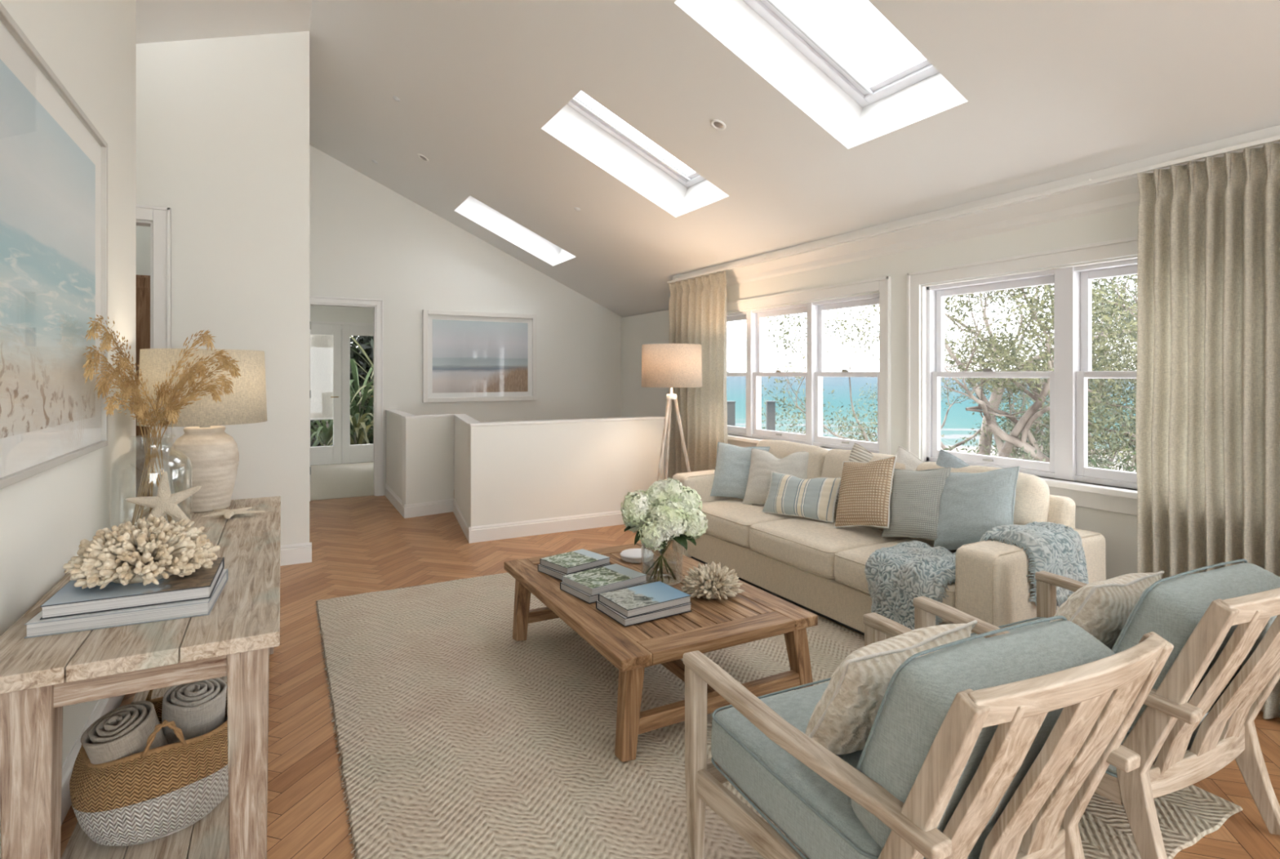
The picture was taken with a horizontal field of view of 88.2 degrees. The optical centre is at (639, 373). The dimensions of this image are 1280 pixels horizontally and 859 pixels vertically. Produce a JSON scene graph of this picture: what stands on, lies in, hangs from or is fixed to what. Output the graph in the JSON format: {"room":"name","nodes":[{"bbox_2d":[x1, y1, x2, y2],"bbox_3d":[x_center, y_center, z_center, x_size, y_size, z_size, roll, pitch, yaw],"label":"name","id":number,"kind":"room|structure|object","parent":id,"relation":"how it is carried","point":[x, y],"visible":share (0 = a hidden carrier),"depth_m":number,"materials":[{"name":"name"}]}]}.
{"room":"living room","nodes":[
{"label":"living room","id":0,"kind":"room"},
{"bbox_2d":[0,0,135,858],"bbox_3d":[-0.579,-0.424,-0.422,0.140,3.948,8.410,0,0,-28],"label":"wall","id":1,"kind":"structure","parent":0,"point":[89,46],"depth_m":2.49,"materials":[{"name":"white paint"}]},
{"bbox_2d":[0,2,107,488],"bbox_3d":[-1.677,-0.315,1.787,0.030,1.200,1.900,0,0,-28],"label":"framed picture","id":2,"kind":"object","parent":1,"relation":"attached to","point":[54,160],"visible":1,"depth_m":1.99,"materials":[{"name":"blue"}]},
{"bbox_2d":[0,58,95,438],"bbox_3d":[-1.678,-0.315,1.786,0.002,0.956,1.656,0,0,-28],"label":"print","id":3,"kind":"object","parent":2,"relation":"attached to","point":[47,179],"depth_m":1.96},
{"bbox_2d":[61,694,124,824],"bbox_3d":[-0.561,1.375,-0.290,0.018,0.150,8.225,0,0,-28],"label":"baseboard","id":4,"kind":"structure","parent":1,"relation":"attached to","point":[104,705],"depth_m":2.30,"materials":[{"name":"white paint"}]},
{"bbox_2d":[135,0,311,44],"bbox_3d":[-2.121,-2.343,1.267,2.900,1.304,13.050,0,0,-28],"label":"ceiling","id":5,"kind":"structure","parent":0,"point":[156,20],"depth_m":4.58,"materials":[{"name":"white paint"}]},
{"bbox_2d":[135,225,453,506],"bbox_3d":[-3.768,0.050,6.003,4.099,3.000,0.206,0,0,-28],"label":"wall","id":6,"kind":"structure","parent":0,"point":[428,443],"depth_m":6.77,"materials":[{"name":"white paint"}]},
{"bbox_2d":[404,498,453,518],"bbox_3d":[-2.161,1.383,6.804,0.518,0.135,0.118,0,0,-28],"label":"baseboard","id":7,"kind":"structure","parent":6,"relation":"attached to","point":[423,508],"depth_m":6.79,"materials":[{"name":"white paint"}]},
{"bbox_2d":[310,305,373,323],"bbox_3d":[-4.293,0.125,9.173,3.800,2.650,3.180,0,0,-28],"label":"wall","id":8,"kind":"structure","parent":0,"point":[317,313],"depth_m":10.60,"materials":[{"name":"white paint"}]},
{"bbox_2d":[310,323,341,465],"bbox_3d":[-5.052,0.324,10.457,0.600,2.228,0.088,0,0,-28],"label":"french door","id":9,"kind":"structure","parent":8,"relation":"in","point":[324,455],"depth_m":10.56,"materials":[{"name":"white paint"}]},
{"bbox_2d":[310,325,342,419],"bbox_3d":[-5.051,-0.025,10.593,0.500,1.510,0.060,0,0,-28],"label":"roller blind","id":10,"kind":"object","parent":8,"relation":"attached to","point":[321,345],"visible":0.55,"depth_m":10.57,"materials":[{"name":"white fabric"}]},
{"bbox_2d":[342,324,373,463],"bbox_3d":[-4.520,0.324,10.746,0.600,2.228,0.088,0,0,-28],"label":"french door","id":11,"kind":"structure","parent":8,"relation":"in","point":[359,452],"depth_m":10.65,"materials":[{"name":"white paint"}]},
{"bbox_2d":[310,462,373,500],"bbox_3d":[-4.257,1.508,9.107,3.600,0.124,3.170,0,0,-28],"label":"floor","id":12,"kind":"structure","parent":0,"point":[352,479],"depth_m":8.89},
{"bbox_2d":[386,411,402,500],"bbox_3d":[-2.668,0.950,7.341,0.110,1.000,1.330,0,0,-28],"label":"wall","id":13,"kind":"structure","parent":0,"point":[393,422],"depth_m":7.31,"materials":[{"name":"white paint"}]},
{"bbox_2d":[384,484,406,518],"bbox_3d":[-2.701,1.383,7.269,0.018,0.135,1.445,0,0,-28],"label":"baseboard","id":14,"kind":"structure","parent":13,"relation":"attached to","point":[396,501],"depth_m":7.19,"materials":[{"name":"white paint"}]},
{"bbox_2d":[135,31,663,545],"bbox_3d":[-2.366,-0.567,5.264,5.860,4.234,0.130,0,0,-28],"label":"wall","id":15,"kind":"structure","parent":0,"point":[222,124],"depth_m":4.97,"materials":[{"name":"white paint"}]},
{"bbox_2d":[135,204,170,496],"bbox_3d":[-3.769,0.140,4.496,0.960,2.620,0.162,0,0,-28],"label":"door frame","id":16,"kind":"structure","parent":15,"relation":"in","point":[159,217],"depth_m":4.64,"materials":[{"name":"white paint"}]},
{"bbox_2d":[280,542,311,565],"bbox_3d":[-2.926,1.375,4.887,0.895,0.150,0.018,0,0,-28],"label":"baseboard","id":17,"kind":"structure","parent":15,"relation":"attached to","point":[301,553],"depth_m":5.04,"materials":[{"name":"white paint"}]},
{"bbox_2d":[468,510,624,542],"bbox_3d":[-0.607,1.383,6.134,1.958,0.135,0.018,0,0,-28],"label":"baseboard","id":18,"kind":"structure","parent":15,"relation":"attached to","point":[559,524],"depth_m":5.98,"materials":[{"name":"white paint"}]},
{"bbox_2d":[466,416,665,426],"bbox_3d":[-0.634,0.439,6.192,1.946,0.022,0.126,0,0,-28],"label":"cap","id":19,"kind":"object","parent":15,"relation":"on","point":[544,421],"visible":0.99,"depth_m":6.11,"materials":[{"name":"white paint"}]},
{"bbox_2d":[453,416,467,525],"bbox_3d":[-1.692,0.950,6.429,0.291,1.000,1.344,0,0,-28],"label":"wall","id":20,"kind":"structure","parent":0,"point":[460,428],"depth_m":6.36,"materials":[{"name":"white paint"}]},
{"bbox_2d":[453,498,471,541],"bbox_3d":[-1.710,1.383,6.316,0.193,0.135,1.390,0,0,-28],"label":"baseboard","id":21,"kind":"structure","parent":20,"relation":"attached to","point":[456,510],"depth_m":6.27,"materials":[{"name":"white paint"}]},
{"bbox_2d":[309,145,622,495],"bbox_3d":[-2.082,-0.567,8.495,4.300,4.234,0.120,0,0,-28],"label":"wall","id":22,"kind":"structure","parent":0,"point":[367,240],"depth_m":8.17,"materials":[{"name":"white paint"}]},
{"bbox_2d":[309,295,383,501],"bbox_3d":[-3.474,0.282,7.727,0.870,2.335,0.162,0,0,-28],"label":"door frame","id":23,"kind":"structure","parent":22,"relation":"in","point":[377,304],"depth_m":7.85,"materials":[{"name":"white paint"}]},
{"bbox_2d":[422,309,537,402],"bbox_3d":[-2.017,-0.217,8.432,1.455,1.135,0.045,0,0,-28],"label":"framed picture","id":24,"kind":"object","parent":22,"relation":"attached to","point":[468,356],"visible":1,"depth_m":8.41,"materials":[{"name":"white"}]},
{"bbox_2d":[432,319,528,392],"bbox_3d":[-2.021,-0.217,8.440,1.225,0.905,0.002,0,0,-28],"label":"print","id":25,"kind":"object","parent":24,"relation":"attached to","point":[469,355],"depth_m":8.43},
{"bbox_2d":[60,495,1279,858],"bbox_3d":[-0.254,1.510,2.251,6.900,0.120,12.700,0,0,-28],"label":"floor","id":26,"kind":"structure","parent":0,"point":[361,544],"depth_m":3.32,"materials":[{"name":"brown wood"}]},
{"bbox_2d":[0,495,280,858],"bbox_3d":[-1.681,1.049,2.450,0.611,0.798,2.110,0,0,-28],"label":"console table","id":27,"kind":"object","parent":26,"relation":"on","point":[233,643],"visible":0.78,"depth_m":1.64,"materials":[{"name":"brown wood"}]},
{"bbox_2d":[24,568,227,638],"bbox_3d":[-1.406,0.631,1.854,0.385,0.036,0.335,0,0,-24],"label":"book","id":28,"kind":"object","parent":27,"relation":"on","point":[36,627],"visible":0.57,"depth_m":1.71,"materials":[{"name":"white paper"}]},
{"bbox_2d":[40,556,224,619],"bbox_3d":[-1.407,0.596,1.871,0.360,0.034,0.320,0,0,-26],"label":"book","id":29,"kind":"object","parent":28,"relation":"on","point":[69,600],"visible":0.66,"depth_m":1.76,"materials":[{"name":"grey paper"}]},
{"bbox_2d":[62,513,220,589],"bbox_3d":[-1.419,0.493,1.896,0.356,0.170,0.364,0,0,-28],"label":"coral","id":30,"kind":"object","parent":29,"relation":"on","point":[151,550],"visible":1,"depth_m":1.82},
{"bbox_2d":[69,681,228,845],"bbox_3d":[-1.442,1.145,2.005,0.440,0.357,0.412,0,0,-28],"label":"woven basket","id":31,"kind":"object","parent":27,"relation":"on","point":[147,795],"visible":0.61,"depth_m":1.84,"materials":[{"name":"brown wicker"}]},
{"bbox_2d":[80,700,168,764],"bbox_3d":[-1.472,1.131,1.927,0.242,0.394,0.246,0,0,-27],"label":"rolled towel","id":32,"kind":"object","parent":31,"relation":"in","point":[124,731],"visible":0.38,"depth_m":1.86,"materials":[{"name":"beige fabric"}]},
{"bbox_2d":[161,677,226,743],"bbox_3d":[-1.383,1.122,2.050,0.180,0.379,0.232,0,0,-29],"label":"rolled towel","id":33,"kind":"object","parent":31,"relation":"in","point":[197,708],"visible":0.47,"depth_m":1.99,"materials":[{"name":"grey fabric"}]},
{"bbox_2d":[109,434,192,530],"bbox_3d":[-2.068,0.457,2.803,0.284,0.386,0.284,0,0,-28],"label":"glass bottle","id":34,"kind":"object","parent":27,"relation":"on","point":[150,434],"visible":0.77,"depth_m":2.73,"materials":[{"name":"clear glass"}]},
{"bbox_2d":[81,314,240,524],"bbox_3d":[-1.856,0.210,2.610,0.472,0.837,0.684,0,0,-28],"label":"bunch","id":35,"kind":"object","parent":34,"relation":"in","point":[130,388],"visible":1,"depth_m":2.77,"materials":[{"name":"brown plant"}]},
{"bbox_2d":[125,471,201,525],"bbox_3d":[-1.899,0.513,2.645,0.266,0.264,0.098,0,0,-38],"label":"starfish","id":36,"kind":"object","parent":27,"relation":"on","point":[165,502],"visible":0.89,"depth_m":2.65,"materials":[{"name":"beige"}]},
{"bbox_2d":[136,348,266,512],"bbox_3d":[-2.097,0.269,3.185,0.524,0.762,0.524,0,0,-28],"label":"table lamp","id":37,"kind":"object","parent":27,"relation":"on","point":[213,453],"visible":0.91,"depth_m":3.07,"materials":[{"name":"ceramic"}]},
{"bbox_2d":[201,506,266,518],"bbox_3d":[-1.873,0.627,3.019,0.259,0.018,0.239,0,0,32],"label":"starfish","id":38,"kind":"object","parent":27,"relation":"on","point":[228,513],"visible":1,"depth_m":2.99,"materials":[{"name":"beige"}]},
{"bbox_2d":[135,275,150,508],"bbox_3d":[-4.154,0.340,5.269,0.720,2.220,0.576,0,0,-28],"label":"wardrobe","id":39,"kind":"object","parent":26,"relation":"on","point":[142,282],"visible":0.02,"depth_m":5.12,"materials":[{"name":"brown wood"}]},
{"bbox_2d":[641,343,702,480],"bbox_3d":[0.275,0.598,5.842,0.543,1.706,0.545,0,0,-28],"label":"floor lamp","id":40,"kind":"object","parent":26,"relation":"on","point":[671,366],"visible":0.93,"depth_m":5.63,"materials":[{"name":"beige fabric"}]},
{"bbox_2d":[314,572,1243,858],"bbox_3d":[-0.026,1.442,3.194,2.637,0.015,3.703,0,0,-28],"label":"rug","id":41,"kind":"object","parent":26,"relation":"on","point":[458,737],"visible":0.44,"depth_m":2.56,"materials":[{"name":"carpet"}]},
{"bbox_2d":[504,542,817,761],"bbox_3d":[0.007,1.246,3.291,0.960,0.392,1.460,0,0,-28],"label":"coffee table","id":42,"kind":"object","parent":41,"relation":"on","point":[754,614],"visible":0.63,"depth_m":2.81,"materials":[{"name":"brown wood"}]},
{"bbox_2d":[537,563,610,580],"bbox_3d":[-0.350,1.032,3.527,0.300,0.034,0.250,0,0,-42],"label":"book","id":43,"kind":"object","parent":42,"relation":"on","point":[549,571],"visible":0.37,"depth_m":3.44,"materials":[{"name":"grey paper"}]},
{"bbox_2d":[538,563,610,574],"bbox_3d":[-0.350,1.016,3.527,0.294,0.001,0.244,0,0,-42],"label":"print","id":44,"kind":"object","parent":43,"relation":"on","point":[548,570],"depth_m":3.45},
{"bbox_2d":[539,548,610,574],"bbox_3d":[-0.345,0.998,3.527,0.290,0.033,0.240,0,0,-43],"label":"book","id":45,"kind":"object","parent":43,"relation":"on","point":[568,562],"visible":1,"depth_m":3.48,"materials":[{"name":"green paper"}]},
{"bbox_2d":[560,581,647,603],"bbox_3d":[-0.177,1.032,3.223,0.340,0.034,0.260,0,0,-38],"label":"book","id":46,"kind":"object","parent":42,"relation":"on","point":[588,598],"visible":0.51,"depth_m":3.11,"materials":[{"name":"grey paper"}]},
{"bbox_2d":[560,581,646,595],"bbox_3d":[-0.177,1.016,3.223,0.334,0.001,0.254,0,0,-38],"label":"print","id":47,"kind":"object","parent":46,"relation":"on","point":[575,590],"depth_m":3.14},
{"bbox_2d":[562,563,647,595],"bbox_3d":[-0.172,0.998,3.223,0.330,0.033,0.250,0,0,-39],"label":"book","id":48,"kind":"object","parent":46,"relation":"on","point":[607,578],"visible":1,"depth_m":3.18,"materials":[{"name":"green paper"}]},
{"bbox_2d":[620,547,653,563],"bbox_3d":[-0.017,1.027,3.745,0.190,0.044,0.190,0,0,-28],"label":"ceramic dish","id":49,"kind":"object","parent":42,"relation":"on","point":[629,555],"visible":0.95,"depth_m":3.69,"materials":[{"name":"white ceramic"}]},
{"bbox_2d":[595,600,692,626],"bbox_3d":[0.016,1.032,2.940,0.345,0.034,0.255,0,0,-32],"label":"book","id":50,"kind":"object","parent":42,"relation":"on","point":[611,613],"visible":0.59,"depth_m":2.84,"materials":[{"name":"grey paper"}]},
{"bbox_2d":[598,581,691,617],"bbox_3d":[0.021,0.998,2.941,0.335,0.033,0.245,0,0,-33],"label":"book","id":51,"kind":"object","parent":50,"relation":"on","point":[637,600],"visible":1,"depth_m":2.90,"materials":[{"name":"blue paper"}]},
{"bbox_2d":[640,542,683,585],"bbox_3d":[0.112,0.930,3.360,0.215,0.238,0.215,0,0,-28],"label":"glass vase","id":52,"kind":"object","parent":42,"relation":"on","point":[642,544],"visible":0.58,"depth_m":3.33,"materials":[{"name":"glass"}]},
{"bbox_2d":[620,477,707,582],"bbox_3d":[0.115,0.779,3.357,0.442,0.518,0.429,0,0,-28],"label":"hydrangea bouquet","id":53,"kind":"object","parent":52,"relation":"in","point":[667,510],"visible":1,"depth_m":3.26,"materials":[{"name":"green plant"}]},
{"bbox_2d":[680,560,745,599],"bbox_3d":[0.346,0.973,3.142,0.304,0.152,0.292,0,0,-28],"label":"coral","id":54,"kind":"object","parent":42,"relation":"on","point":[709,581],"visible":1,"depth_m":3.08},
{"bbox_2d":[683,612,1173,858],"bbox_3d":[0.691,1.000,1.709,0.778,0.883,0.981,0,0,-26],"label":"armchair","id":55,"kind":"object","parent":41,"relation":"on","point":[998,746],"visible":0.93,"depth_m":1.42,"materials":[{"name":"wood"}]},
{"bbox_2d":[710,680,1021,858],"bbox_3d":[0.636,1.082,1.819,0.664,0.201,0.677,0,0,-26],"label":"seat cushion","id":56,"kind":"object","parent":55,"relation":"on","point":[815,815],"depth_m":1.67,"materials":[{"name":"fabric"}]},
{"bbox_2d":[796,620,977,759],"bbox_3d":[0.643,0.820,1.720,0.469,0.429,0.341,0,0,-27],"label":"throw pillow","id":57,"kind":"object","parent":55,"relation":"on","point":[842,719],"visible":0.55,"depth_m":1.61,"materials":[{"name":"white fabric"}]},
{"bbox_2d":[850,619,1115,849],"bbox_3d":[0.790,0.818,1.506,0.604,0.465,0.307,0,0,-26],"label":"cushion","id":58,"kind":"object","parent":55,"relation":"on","point":[1001,805],"depth_m":1.38,"materials":[{"name":"fabric"}]},
{"bbox_2d":[913,558,1279,858],"bbox_3d":[1.581,1.000,2.197,0.778,0.883,0.981,0,0,-26],"label":"armchair","id":59,"kind":"object","parent":41,"relation":"on","point":[1222,624],"visible":0.56,"depth_m":1.86,"materials":[{"name":"wood"}]},
{"bbox_2d":[970,617,1208,774],"bbox_3d":[1.526,1.082,2.308,0.664,0.201,0.677,0,0,-26],"label":"seat cushion","id":60,"kind":"object","parent":59,"relation":"on","point":[1130,740],"depth_m":1.89,"materials":[{"name":"fabric"}]},
{"bbox_2d":[1048,570,1164,648],"bbox_3d":[1.522,0.816,2.196,0.467,0.430,0.334,0,0,-30],"label":"throw pillow","id":61,"kind":"object","parent":59,"relation":"on","point":[1102,608],"visible":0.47,"depth_m":2.07,"materials":[{"name":"white fabric"}]},
{"bbox_2d":[1111,562,1279,729],"bbox_3d":[1.679,0.818,1.994,0.604,0.465,0.307,0,0,-26],"label":"cushion","id":62,"kind":"object","parent":59,"relation":"on","point":[1224,691],"depth_m":1.86,"materials":[{"name":"fabric"}]},
{"bbox_2d":[671,439,1106,639],"bbox_3d":[1.292,0.985,4.295,0.929,0.929,2.763,0,0,-28],"label":"sofa","id":63,"kind":"object","parent":26,"relation":"on","point":[815,566],"visible":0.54,"depth_m":3.86,"materials":[{"name":"fabric"}]},
{"bbox_2d":[710,441,769,498],"bbox_3d":[0.779,0.766,5.190,0.448,0.493,0.311,0,0,25],"label":"throw pillow","id":64,"kind":"object","parent":63,"relation":"on","point":[732,468],"visible":0.63,"depth_m":5.15,"materials":[{"name":"blue fabric"}]},
{"bbox_2d":[698,497,800,547],"bbox_3d":[0.858,1.087,4.936,0.776,0.223,0.771,0,0,-28],"label":"seat cushion","id":65,"kind":"object","parent":63,"relation":"on","point":[730,520],"depth_m":4.68,"materials":[{"name":"fabric"}]},
{"bbox_2d":[742,448,807,504],"bbox_3d":[1.022,0.771,4.912,0.523,0.490,0.332,0,0,37],"label":"throw pillow","id":66,"kind":"object","parent":63,"relation":"on","point":[762,462],"visible":0.68,"depth_m":4.89,"materials":[{"name":"fabric"}]},
{"bbox_2d":[756,439,829,477],"bbox_3d":[1.149,0.785,5.094,0.306,0.528,0.776,0,0,-28],"label":"cushion","id":67,"kind":"object","parent":63,"relation":"on","point":[779,448],"depth_m":4.90,"materials":[{"name":"fabric"}]},
{"bbox_2d":[761,470,840,522],"bbox_3d":[1.107,0.836,4.546,0.264,0.370,0.595,0,0,-43],"label":"lumbar pillow","id":68,"kind":"object","parent":63,"relation":"on","point":[788,494],"visible":1,"depth_m":4.47,"materials":[{"name":"fabric"}]},
{"bbox_2d":[749,516,908,577],"bbox_3d":[1.225,1.087,4.260,0.776,0.222,0.772,0,0,-28],"label":"seat cushion","id":69,"kind":"object","parent":63,"relation":"on","point":[805,547],"depth_m":4.06,"materials":[{"name":"fabric"}]},
{"bbox_2d":[835,443,879,528],"bbox_3d":[1.480,0.719,4.318,0.234,0.528,0.518,0,0,-32],"label":"throw pillow","id":70,"kind":"object","parent":63,"relation":"on","point":[859,453],"visible":0.19,"depth_m":4.42,"materials":[{"name":"white fabric"}]},
{"bbox_2d":[821,448,908,537],"bbox_3d":[1.520,0.783,4.417,0.297,0.525,0.782,0,0,-28],"label":"cushion","id":71,"kind":"object","parent":63,"relation":"on","point":[832,460],"depth_m":4.55,"materials":[{"name":"fabric"}]},
{"bbox_2d":[834,455,896,528],"bbox_3d":[1.398,0.740,4.114,0.304,0.541,0.509,0,0,-31],"label":"throw pillow","id":72,"kind":"object","parent":63,"relation":"on","point":[865,488],"visible":1,"depth_m":4.03,"materials":[{"name":"beige fabric"}]},
{"bbox_2d":[834,537,956,622],"bbox_3d":[1.592,1.087,3.583,0.774,0.222,0.773,0,0,-28],"label":"seat cushion","id":73,"kind":"object","parent":63,"relation":"on","point":[850,562],"depth_m":3.63,"materials":[{"name":"fabric"}]},
{"bbox_2d":[894,445,926,470],"bbox_3d":[1.669,0.706,4.056,0.234,0.526,0.516,0,0,-30],"label":"throw pillow","id":74,"kind":"object","parent":63,"relation":"on","point":[911,461],"visible":0.17,"depth_m":4.12,"materials":[{"name":"white fabric"}]},
{"bbox_2d":[881,466,951,539],"bbox_3d":[1.613,0.753,3.866,0.283,0.506,0.486,0,0,-30],"label":"throw pillow","id":75,"kind":"object","parent":63,"relation":"on","point":[916,495],"visible":0.8,"depth_m":3.79,"materials":[{"name":"fabric"}]},
{"bbox_2d":[936,448,995,469],"bbox_3d":[1.824,0.703,3.765,0.237,0.530,0.543,0,0,-28],"label":"throw pillow","id":76,"kind":"object","parent":63,"relation":"on","point":[945,459],"visible":0.18,"depth_m":3.88,"materials":[{"name":"blue fabric"}]},
{"bbox_2d":[933,465,1019,548],"bbox_3d":[1.802,0.730,3.560,0.338,0.574,0.563,0,0,-28],"label":"throw pillow","id":77,"kind":"object","parent":63,"relation":"on","point":[972,504],"visible":0.75,"depth_m":3.48,"materials":[{"name":"blue fabric"}]},
{"bbox_2d":[864,521,1088,630],"bbox_3d":[1.643,1.016,3.319,0.762,0.572,0.872,0,0,-28],"label":"throw blanket","id":78,"kind":"object","parent":63,"relation":"on","point":[901,572],"visible":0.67,"depth_m":3.19,"materials":[{"name":"blue fabric"}]},
{"bbox_2d":[908,462,1049,550],"bbox_3d":[1.886,0.784,3.741,0.302,0.522,0.772,0,0,-28],"label":"cushion","id":79,"kind":"object","parent":63,"relation":"on","point":[1033,493],"depth_m":3.43,"materials":[{"name":"fabric"}]},
{"bbox_2d":[309,0,1279,317],"bbox_3d":[1.089,-1.846,3.008,4.404,2.236,13.050,0,0,-28],"label":"ceiling","id":80,"kind":"structure","parent":0,"point":[1024,94],"depth_m":4.16,"materials":[{"name":"white paint"}]},
{"bbox_2d":[567,93,706,187],"bbox_3d":[0.080,-1.959,5.203,1.278,0.642,0.790,0,0,-28],"label":"window","id":81,"kind":"structure","parent":80,"relation":"attached to","point":[579,103],"depth_m":5.49,"materials":[{"name":"white paint"}]},
{"bbox_2d":[742,0,939,107],"bbox_3d":[1.036,-1.959,3.440,1.278,0.642,0.800,0,0,-28],"label":"window","id":82,"kind":"structure","parent":80,"relation":"attached to","point":[779,15],"depth_m":3.78,"materials":[{"name":"white paint"}]},
{"bbox_2d":[621,205,1138,579],"bbox_3d":[2.575,1.520,3.820,0.570,5.060,12.860,0,0,-28],"label":"wall","id":83,"kind":"structure","parent":0,"point":[1119,531],"depth_m":4.59,"materials":[{"name":"white paint"}]},
{"bbox_2d":[726,275,890,454],"bbox_3d":[1.211,0.013,5.822,0.220,1.405,2.600,0,0,-28],"label":"window","id":84,"kind":"structure","parent":83,"relation":"in","point":[815,309],"depth_m":5.44,"materials":[{"name":"white paint"}]},
{"bbox_2d":[667,134,1279,283],"bbox_3d":[1.736,-0.987,4.525,0.080,0.030,5.900,0,0,-28],"label":"track","id":85,"kind":"object","parent":83,"relation":"attached to","point":[1087,182],"visible":0.93,"depth_m":3.63,"materials":[{"name":"white paint"}]},
{"bbox_2d":[667,270,728,479],"bbox_3d":[0.569,0.237,6.601,0.117,2.404,1.005,0,0,-28],"label":"curtain","id":86,"kind":"object","parent":85,"relation":"hanging from","point":[697,306],"visible":0.74,"depth_m":6.47,"materials":[{"name":"fabric"}]},
{"bbox_2d":[1135,142,1279,719],"bbox_3d":[2.721,0.237,2.633,0.119,2.404,1.278,0,0,-28],"label":"curtain","id":87,"kind":"object","parent":85,"relation":"hanging from","point":[1207,402],"visible":0.74,"depth_m":2.95,"materials":[{"name":"fabric"}]},
{"bbox_2d":[672,124,1279,286],"bbox_3d":[2.824,-0.953,2.680,0.080,0.205,10.220,0,0,-28],"label":"crown molding","id":88,"kind":"structure","parent":83,"relation":"attached to","point":[1122,193],"depth_m":4.02,"materials":[{"name":"white paint"}]},
{"bbox_2d":[906,235,1137,515],"bbox_3d":[2.365,0.013,3.694,0.220,1.405,2.040,0,0,-28],"label":"window","id":89,"kind":"structure","parent":83,"relation":"in","point":[1072,283],"depth_m":3.74,"materials":[{"name":"white paint"}]},
{"label":"outside","id":90,"kind":"structure","parent":0,"visible":0},
{"bbox_2d":[315,448,373,465],"bbox_3d":[-5.967,1.575,13.100,8.000,0.150,5.280,0,0,-28],"label":"garden","id":91,"kind":"object","parent":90,"point":[341,449],"depth_m":11.08,"materials":[{"name":"green plant"}]},
{"bbox_2d":[310,395,368,457],"bbox_3d":[-5.587,1.008,11.688,1.570,1.333,1.618,0,0,-28],"label":"plant","id":92,"kind":"object","parent":91,"relation":"on","point":[327,428],"visible":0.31,"depth_m":11.54,"materials":[{"name":"green plant"}]},
{"bbox_2d":[310,324,373,446],"bbox_3d":[-6.196,-0.680,13.792,6.588,5.622,2.477,0,0,-28],"label":"hedge","id":93,"kind":"object","parent":91,"relation":"on","point":[366,342],"visible":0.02,"depth_m":13.44,"materials":[{"name":"green plant"}]},
{"bbox_2d":[310,358,373,444],"bbox_3d":[-5.464,0.714,12.567,2.805,2.819,3.126,0,0,-28],"label":"plant","id":94,"kind":"object","parent":91,"relation":"on","point":[355,381],"visible":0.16,"depth_m":12.31,"materials":[{"name":"green plant"}]},
{"bbox_2d":[313,328,373,426],"bbox_3d":[-4.950,0.556,13.116,3.293,2.956,3.396,0,0,-28],"label":"plant","id":95,"kind":"object","parent":91,"relation":"on","point":[362,351],"visible":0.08,"depth_m":12.65,"materials":[{"name":"green plant"}]},
{"bbox_2d":[320,409,373,448],"bbox_3d":[-4.989,1.181,11.534,1.362,1.090,1.420,0,0,-28],"label":"plant","id":96,"kind":"object","parent":91,"relation":"on","point":[361,433],"visible":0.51,"depth_m":11.38,"materials":[{"name":"green plant"}]},
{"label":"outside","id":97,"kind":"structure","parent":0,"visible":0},
{"bbox_2d":[940,445,1136,471],"bbox_3d":[63.313,9.373,153.539,248.512,13.130,288.700,0,0,-28],"label":"slope","id":98,"kind":"structure","parent":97,"point":[958,447],"depth_m":129.03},
{"bbox_2d":[765,400,776,431],"bbox_3d":[1.780,1.856,9.009,0.124,2.971,0.124,0,0,2],"label":"post","id":99,"kind":"object","parent":98,"relation":"on","point":[770,405],"visible":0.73,"depth_m":8.95,"materials":[{"name":"grey wood"}]},
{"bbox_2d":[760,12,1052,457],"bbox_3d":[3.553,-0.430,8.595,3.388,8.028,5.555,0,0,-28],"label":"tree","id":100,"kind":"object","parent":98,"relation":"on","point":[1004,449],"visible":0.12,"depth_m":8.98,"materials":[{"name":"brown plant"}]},
{"bbox_2d":[834,274,1137,472],"bbox_3d":[5.781,0.771,7.609,6.446,5.386,6.065,0,0,-28],"label":"tree","id":101,"kind":"object","parent":98,"relation":"on","point":[1006,348],"visible":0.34,"depth_m":6.96,"materials":[{"name":"green plant"}]},
{"bbox_2d":[839,275,1137,467],"bbox_3d":[8.825,1.016,15.252,5.915,6.463,8.084,0,0,-28],"label":"tree","id":102,"kind":"object","parent":98,"relation":"on","point":[1108,298],"visible":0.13,"depth_m":14.75,"materials":[{"name":"green plant"}]},
{"bbox_2d":[944,274,1137,459],"bbox_3d":[7.271,-0.238,10.441,6.974,7.746,7.008,0,0,-28],"label":"tree","id":103,"kind":"object","parent":98,"relation":"on","point":[996,403],"visible":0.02,"depth_m":9.58,"materials":[{"name":"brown plant"}]},
{"bbox_2d":[972,337,1137,471],"bbox_3d":[6.937,0.491,6.112,5.921,6.061,6.531,0,0,-28],"label":"tree","id":104,"kind":"object","parent":98,"relation":"on","point":[1126,420],"visible":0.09,"depth_m":7.61,"materials":[{"name":"green plant"}]},
{"bbox_2d":[1006,419,1134,471],"bbox_3d":[5.320,2.016,7.459,2.731,2.888,2.794,0,0,-28],"label":"shrub","id":105,"kind":"object","parent":98,"relation":"on","point":[1039,440],"visible":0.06,"depth_m":7.18,"materials":[{"name":"green plant"}]},
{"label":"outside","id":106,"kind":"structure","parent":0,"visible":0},
{"bbox_2d":[726,376,1136,449],"bbox_3d":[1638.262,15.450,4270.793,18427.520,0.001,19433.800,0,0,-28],"label":"sea","id":107,"kind":"structure","parent":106,"point":[959,421],"depth_m":332.57,"materials":[{"name":"liquid"}]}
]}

